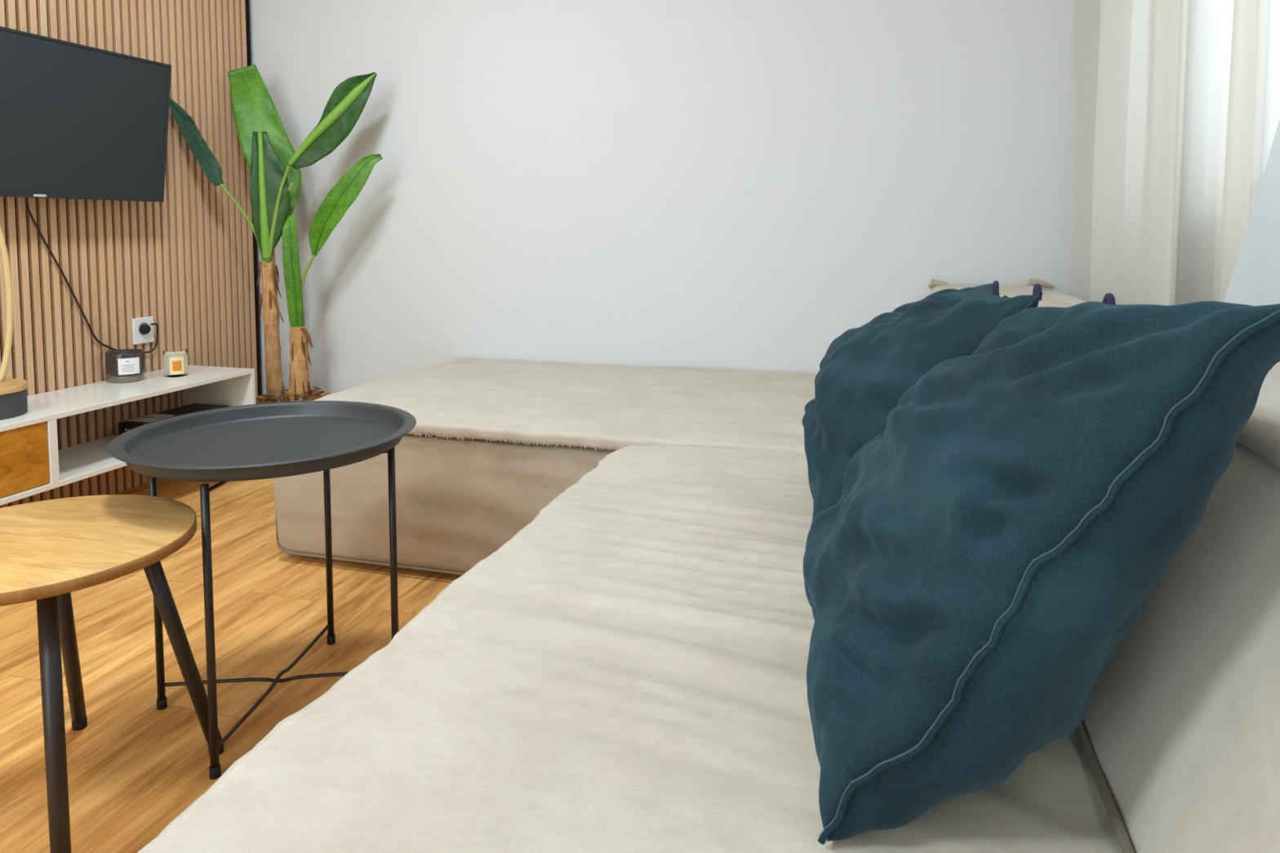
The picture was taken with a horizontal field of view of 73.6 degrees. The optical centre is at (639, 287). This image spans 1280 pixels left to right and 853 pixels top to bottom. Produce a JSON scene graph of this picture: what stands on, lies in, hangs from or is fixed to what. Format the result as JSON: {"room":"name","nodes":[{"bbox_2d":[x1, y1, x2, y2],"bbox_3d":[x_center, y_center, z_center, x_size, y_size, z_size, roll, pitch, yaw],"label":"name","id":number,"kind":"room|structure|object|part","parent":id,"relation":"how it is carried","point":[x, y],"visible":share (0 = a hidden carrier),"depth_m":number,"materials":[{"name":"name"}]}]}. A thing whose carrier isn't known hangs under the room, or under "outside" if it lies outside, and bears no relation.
{"room":"living room","nodes":[
{"label":"living room","id":0,"kind":"room"},
{"bbox_2d":[0,478,465,852],"bbox_3d":[-0.709,0.929,0.602,3.655,0.100,5.640,1,4,16],"label":"floor","id":1,"kind":"structure","parent":0,"point":[135,766],"depth_m":1.80,"materials":[{"name":"brown wood"}]},
{"bbox_2d":[0,494,223,852],"bbox_3d":[-0.928,0.607,1.336,0.443,0.441,0.438,1,4,16],"label":"table","id":2,"kind":"object","parent":1,"relation":"on","point":[51,549],"visible":0.99,"depth_m":1.31,"materials":[{"name":"brown wood"}]},
{"bbox_3d":[-0.806,0.620,1.177,0.026,0.418,0.144,-3,5,-35],"label":"leg","id":3,"kind":"part","parent":2,"relation":"part of","materials":[{"name":"black metal"}]},
{"bbox_3d":[-1.010,0.596,1.507,0.025,0.418,0.139,-2,4,-23],"label":"leg","id":4,"kind":"part","parent":2,"relation":"part of","materials":[{"name":"black metal"}]},
{"bbox_3d":[-0.777,0.601,1.445,0.025,0.417,0.130,3,5,39],"label":"leg","id":5,"kind":"part","parent":2,"relation":"part of","materials":[{"name":"black metal"}]},
{"bbox_2d":[106,400,416,779],"bbox_3d":[-0.700,0.535,1.646,0.532,0.537,0.532,1,4,16],"label":"tray table","id":6,"kind":"object","parent":1,"relation":"on","point":[272,440],"visible":0.94,"depth_m":1.63,"materials":[{"name":"grey metal"}]},
{"bbox_3d":[-0.916,0.549,1.622,0.013,0.484,0.014,1,4,16],"label":"leg","id":7,"kind":"part","parent":6,"relation":"part of","materials":[{"name":"black metal"}]},
{"bbox_3d":[-0.712,0.564,1.417,0.013,0.484,0.014,1,4,16],"label":"leg","id":8,"kind":"part","parent":6,"relation":"part of","materials":[{"name":"black metal"}]},
{"bbox_2d":[106,400,416,481],"bbox_3d":[-0.700,0.284,1.628,0.532,0.033,0.532,1,4,16],"label":"tray","id":9,"kind":"object","parent":6,"relation":"on","point":[272,440],"depth_m":1.63,"materials":[{"name":"grey metal"}]},
{"bbox_3d":[-0.684,0.531,1.877,0.013,0.484,0.014,1,4,16],"label":"leg","id":10,"kind":"part","parent":6,"relation":"part of","materials":[{"name":"black metal"}]},
{"bbox_3d":[-0.482,0.546,1.673,0.013,0.484,0.014,1,4,16],"label":"leg","id":11,"kind":"part","parent":6,"relation":"part of","materials":[{"name":"black metal"}]},
{"bbox_2d":[168,64,382,404],"bbox_3d":[-1.356,-0.095,3.315,0.751,1.555,0.314,0,4,-6],"label":"banana plant","id":12,"kind":"object","parent":1,"relation":"on","point":[274,166],"visible":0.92,"depth_m":3.28,"materials":[{"name":"green plant"}]},
{"bbox_3d":[-1.363,0.556,3.361,0.314,0.250,0.314,1,4,16],"label":"pot","id":13,"kind":"part","parent":12,"relation":"part of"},
{"bbox_2d":[137,278,1279,852],"bbox_3d":[-0.261,0.461,1.011,2.196,0.731,4.334,1,4,16],"label":"sofa","id":14,"kind":"object","parent":1,"relation":"on","point":[616,662],"visible":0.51,"depth_m":0.90,"materials":[{"name":"fabric"}]},
{"bbox_2d":[312,357,817,452],"bbox_3d":[-0.005,0.332,2.607,1.815,0.040,1.112,1,4,16],"label":"cushion","id":15,"kind":"object","parent":14,"relation":"on","point":[517,404],"depth_m":2.43,"materials":[{"name":"fabric"}]},
{"bbox_2d":[137,444,1122,852],"bbox_3d":[-0.095,0.539,0.399,0.839,0.137,3.240,1,4,16],"label":"seat cushion","id":16,"kind":"object","parent":14,"relation":"on","point":[626,673],"depth_m":0.88,"materials":[{"name":"fabric"}]},
{"bbox_2d":[801,280,1042,519],"bbox_3d":[0.460,0.191,1.476,0.357,0.434,0.542,1,4,16],"label":"throw pillow","id":17,"kind":"object","parent":14,"relation":"on","point":[864,374],"visible":0.46,"depth_m":1.30,"materials":[{"name":"teal fabric"}]},
{"bbox_2d":[928,279,949,288],"bbox_3d":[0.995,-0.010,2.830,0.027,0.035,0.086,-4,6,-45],"label":"cushion","id":18,"kind":"object","parent":14,"relation":"on","point":[934,283],"depth_m":2.83,"materials":[{"name":"fabric"}]},
{"bbox_2d":[928,284,1075,307],"bbox_3d":[0.982,0.172,2.346,0.381,0.313,1.015,1,4,16],"label":"cushion","id":19,"kind":"object","parent":14,"relation":"on","point":[1050,298],"depth_m":2.51,"materials":[{"name":"fabric"}]},
{"bbox_2d":[1026,278,1054,288],"bbox_3d":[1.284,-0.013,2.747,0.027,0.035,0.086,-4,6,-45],"label":"cushion","id":20,"kind":"object","parent":14,"relation":"on","point":[1032,282],"depth_m":2.74,"materials":[{"name":"fabric"}]},
{"bbox_2d":[803,293,1279,844],"bbox_3d":[0.365,0.215,0.898,0.401,0.459,0.545,1,4,16],"label":"throw pillow","id":21,"kind":"object","parent":14,"relation":"on","point":[980,562],"visible":1,"depth_m":0.67,"materials":[{"name":"teal fabric"}]},
{"bbox_3d":[0.587,0.492,0.765,0.388,0.689,4.320,1,4,16],"label":"backrest","id":22,"kind":"part","parent":14,"relation":"part of","materials":[{"name":"fabric"}]},
{"bbox_3d":[0.520,0.233,0.192,0.257,0.154,3.180,1,4,16],"label":"backrest","id":23,"kind":"part","parent":14,"relation":"part of","materials":[{"name":"fabric"}]},
{"bbox_2d":[248,0,1075,394],"bbox_3d":[0.047,-0.558,3.167,3.655,2.500,0.100,1,4,16],"label":"wall","id":24,"kind":"structure","parent":0,"point":[739,184],"depth_m":3.12,"materials":[{"name":"white paint"}]},
{"bbox_2d":[1223,119,1279,306],"bbox_3d":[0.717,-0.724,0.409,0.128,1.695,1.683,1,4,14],"label":"lampshade","id":25,"kind":"object","parent":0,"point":[1255,281],"visible":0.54,"depth_m":1.21,"materials":[{"name":"white fabric"}]},
{"bbox_3d":[-2.419,-0.402,0.992,0.100,2.500,5.440,1,4,16],"label":"wall","id":26,"kind":"structure","parent":0,"visible":0},
{"bbox_2d":[0,0,262,507],"bbox_3d":[-2.322,-0.409,1.100,0.025,2.497,5.147,1,4,16],"label":"cladding","id":27,"kind":"object","parent":26,"relation":"attached to","point":[187,260],"visible":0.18,"depth_m":3.04,"materials":[{"name":"brown wood"}]},
{"bbox_2d":[0,26,171,201],"bbox_3d":[-1.806,-0.509,2.585,0.160,0.474,0.845,1,4,16],"label":"television","id":28,"kind":"object","parent":27,"relation":"attached to","point":[77,121],"visible":1,"depth_m":2.65,"materials":[{"name":"black plastic"}]},
{"bbox_2d":[25,197,158,353],"bbox_3d":[-1.794,-0.034,2.839,0.052,0.563,0.490,1,4,16],"label":"power cable","id":29,"kind":"object","parent":28,"relation":"hanging from","point":[26,198],"visible":0.89,"depth_m":2.76,"materials":[{"name":"black plastic"}]},
{"bbox_2d":[0,364,255,505],"bbox_3d":[-1.829,0.464,2.279,0.317,0.209,1.912,1,4,16],"label":"tv stand","id":30,"kind":"object","parent":27,"relation":"attached to","point":[32,463],"visible":0.56,"depth_m":2.56,"materials":[{"name":"white paint"}]},
{"bbox_2d":[0,225,27,420],"bbox_3d":[-1.809,0.057,2.337,0.207,0.595,0.207,1,4,16],"label":"table lamp","id":31,"kind":"object","parent":30,"relation":"on","point":[13,392],"visible":1,"depth_m":2.40,"materials":[{"name":"grey wood"}]},
{"bbox_3d":[-1.796,0.493,1.864,0.017,0.173,1.070,1,4,16],"label":"door","id":32,"kind":"part","parent":30,"relation":"part of","materials":[{"name":"brown wood"}]},
{"bbox_2d":[104,348,146,382],"bbox_3d":[-1.738,0.264,2.894,0.119,0.101,0.118,1,4,16],"label":"jar candle","id":33,"kind":"object","parent":30,"relation":"on","point":[122,366],"visible":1,"depth_m":2.85,"materials":[{"name":"grey glass"}]},
{"bbox_2d":[121,360,134,371],"bbox_3d":[-1.704,0.261,2.847,0.038,0.035,0.003,-3,5,-37],"label":"label","id":34,"kind":"object","parent":33,"relation":"on","point":[126,366],"depth_m":2.85,"materials":[{"name":"white paper"}]},
{"bbox_2d":[118,403,228,435],"bbox_3d":[-1.623,0.469,2.995,0.155,0.063,0.331,1,4,16],"label":"media box","id":35,"kind":"object","parent":30,"relation":"on","point":[126,425],"visible":0.42,"depth_m":2.96,"materials":[{"name":"black plastic"}]},
{"bbox_2d":[163,348,188,377],"bbox_3d":[-1.624,0.263,2.994,0.076,0.090,0.075,1,4,16],"label":"glass candle","id":36,"kind":"object","parent":30,"relation":"on","point":[175,360],"visible":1,"depth_m":2.96,"materials":[{"name":"white wax"}]},
{"bbox_2d":[132,315,154,344],"bbox_3d":[-1.766,0.151,3.044,0.010,0.093,0.086,1,4,16],"label":"wall socket","id":37,"kind":"object","parent":27,"relation":"attached to","point":[139,338],"visible":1,"depth_m":3.03,"materials":[{"name":"white plastic"}]},
{"bbox_2d":[139,324,151,333],"bbox_3d":[-1.753,0.146,3.037,0.021,0.034,0.034,1,4,16],"label":"plug","id":38,"kind":"object","parent":37,"relation":"in","point":[144,328],"visible":1,"depth_m":3.03,"materials":[{"name":"black plastic"}]},
{"bbox_3d":[-0.709,-1.664,0.416,3.655,0.100,5.640,1,4,16],"label":"ceiling","id":39,"kind":"structure","parent":0,"visible":0},
{"bbox_2d":[1066,0,1279,305],"bbox_3d":[1.208,-0.472,1.835,0.108,2.400,1.854,1,4,14],"label":"sheer curtain","id":40,"kind":"object","parent":39,"relation":"hanging from","point":[1176,103],"visible":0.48,"depth_m":1.99,"materials":[{"name":"white fabric"}]}
]}

